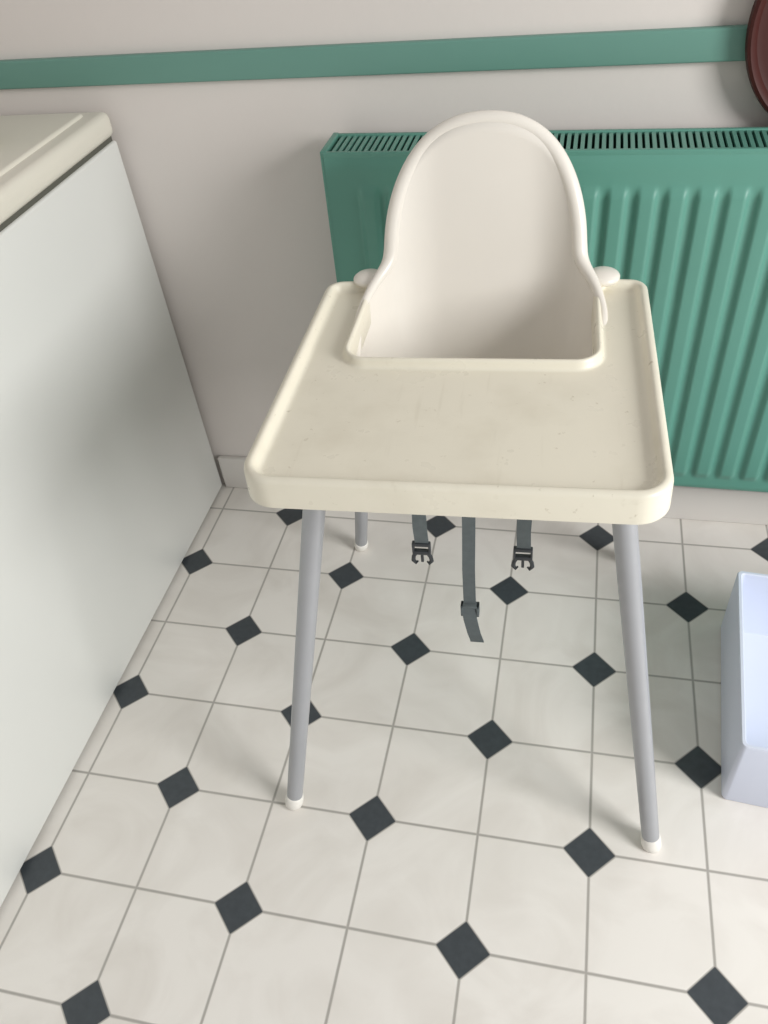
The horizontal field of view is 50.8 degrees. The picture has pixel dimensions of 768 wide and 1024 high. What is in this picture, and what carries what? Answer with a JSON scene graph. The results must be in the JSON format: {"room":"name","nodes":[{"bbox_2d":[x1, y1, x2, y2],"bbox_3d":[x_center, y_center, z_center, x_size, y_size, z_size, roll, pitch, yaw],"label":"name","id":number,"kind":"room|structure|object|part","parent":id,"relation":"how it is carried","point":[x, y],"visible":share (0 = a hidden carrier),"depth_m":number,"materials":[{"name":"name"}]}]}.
{"room":"kitchen","nodes":[
{"label":"kitchen","id":0,"kind":"room"},
{"bbox_2d":[0,483,767,1023],"bbox_3d":[0.425,1.198,0.467,4.100,0.050,3.610,4,44,12],"label":"floor","id":1,"kind":"structure","parent":0,"point":[463,845],"depth_m":1.27,"materials":[{"name":"tile"}]},
{"bbox_2d":[0,112,221,906],"bbox_3d":[-0.854,0.046,1.230,0.644,0.834,1.260,4,44,12],"label":"chest freezer","id":2,"kind":"object","parent":1,"relation":"on","point":[109,475],"visible":1,"depth_m":1.30,"materials":[{"name":"white metal"}]},
{"bbox_3d":[-0.895,-0.256,0.954,0.588,0.012,1.196,4,44,12],"label":"lid raised panel","id":3,"kind":"part","parent":2,"relation":"part of","materials":[{"name":"beige plastic"}]},
{"bbox_3d":[-0.891,-0.239,0.964,0.644,0.040,1.260,4,44,12],"label":"lid","id":4,"kind":"part","parent":2,"relation":"part of","materials":[{"name":"beige plastic"}]},
{"bbox_2d":[244,110,673,852],"bbox_3d":[0.132,-0.034,1.150,0.574,0.874,0.602,3,44,11],"label":"high chair","id":5,"kind":"object","parent":1,"relation":"on","point":[485,367],"visible":1,"depth_m":1.00,"materials":[{"name":"white plastic"}]},
{"bbox_3d":[-0.110,0.202,1.132,0.029,0.564,0.189,30,54,33],"label":"leg","id":6,"kind":"part","parent":5,"relation":"part of","materials":[{"name":"silver metal"}]},
{"bbox_3d":[-0.039,-0.092,1.437,0.029,0.564,0.189,-20,44,-14],"label":"leg","id":7,"kind":"part","parent":5,"relation":"part of","materials":[{"name":"silver metal"}]},
{"bbox_3d":[-0.020,-0.324,1.120,0.044,0.019,0.044,3,44,11],"label":"arm knob","id":8,"kind":"part","parent":5,"relation":"part of","materials":[{"name":"white plastic"}]},
{"bbox_2d":[244,279,673,524],"bbox_3d":[0.097,-0.155,0.952,0.436,0.038,0.429,3,44,11],"label":"tray","id":9,"kind":"object","parent":5,"relation":"on","point":[586,440],"depth_m":0.88,"materials":[{"name":"beige plastic"}]},
{"bbox_3d":[0.288,-0.310,1.062,0.044,0.019,0.044,3,44,11],"label":"arm knob","id":10,"kind":"part","parent":5,"relation":"part of","materials":[{"name":"white plastic"}]},
{"bbox_3d":[0.328,0.222,1.048,0.029,0.564,0.189,-20,44,-14],"label":"leg","id":11,"kind":"part","parent":5,"relation":"part of","materials":[{"name":"silver metal"}]},
{"bbox_2d":[721,571,767,807],"bbox_3d":[0.755,0.294,1.243,0.420,0.150,0.345,8,45,16],"label":"plastic storage box","id":12,"kind":"object","parent":1,"relation":"on","point":[744,626],"visible":1,"depth_m":1.31,"materials":[{"name":"white plastic"}]},
{"bbox_2d":[0,0,767,482],"bbox_3d":[0.669,-0.890,0.868,4.100,2.400,0.100,4,44,12],"label":"wall","id":13,"kind":"structure","parent":0,"point":[225,178],"depth_m":1.28,"materials":[{"name":"paint"}]},
{"bbox_2d":[0,24,747,89],"bbox_3d":[0.692,-0.617,1.045,4.100,0.043,0.014,4,44,12],"label":"trim","id":14,"kind":"structure","parent":13,"relation":"attached to","point":[725,43],"depth_m":1.19,"materials":[{"name":"teal paint"}]},
{"bbox_2d":[218,455,767,524],"bbox_3d":[1.195,0.023,1.518,3.220,0.088,0.014,4,44,12],"label":"baseboard","id":15,"kind":"structure","parent":13,"relation":"attached to","point":[691,503],"depth_m":1.63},
{"bbox_2d":[320,127,767,492],"bbox_3d":[0.725,-0.285,1.280,1.628,0.648,0.122,5,44,12],"label":"panel radiator","id":16,"kind":"object","parent":13,"relation":"attached to","point":[682,213],"visible":0.31,"depth_m":1.21,"materials":[{"name":"teal metal"}]},
{"bbox_2d":[332,130,767,150],"bbox_3d":[0.700,-0.493,1.069,1.583,0.006,0.073,5,44,12],"label":"grille","id":17,"kind":"object","parent":16,"relation":"attached to","point":[342,145],"depth_m":1.15,"materials":[{"name":"green metal"}]},
{"bbox_2d":[745,0,767,112],"bbox_3d":[0.618,-0.626,1.030,0.290,0.290,0.024,4,44,12],"label":"round wooden tray","id":18,"kind":"object","parent":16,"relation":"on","point":[756,42],"visible":1,"depth_m":1.07,"materials":[{"name":"red wood"}]}
]}

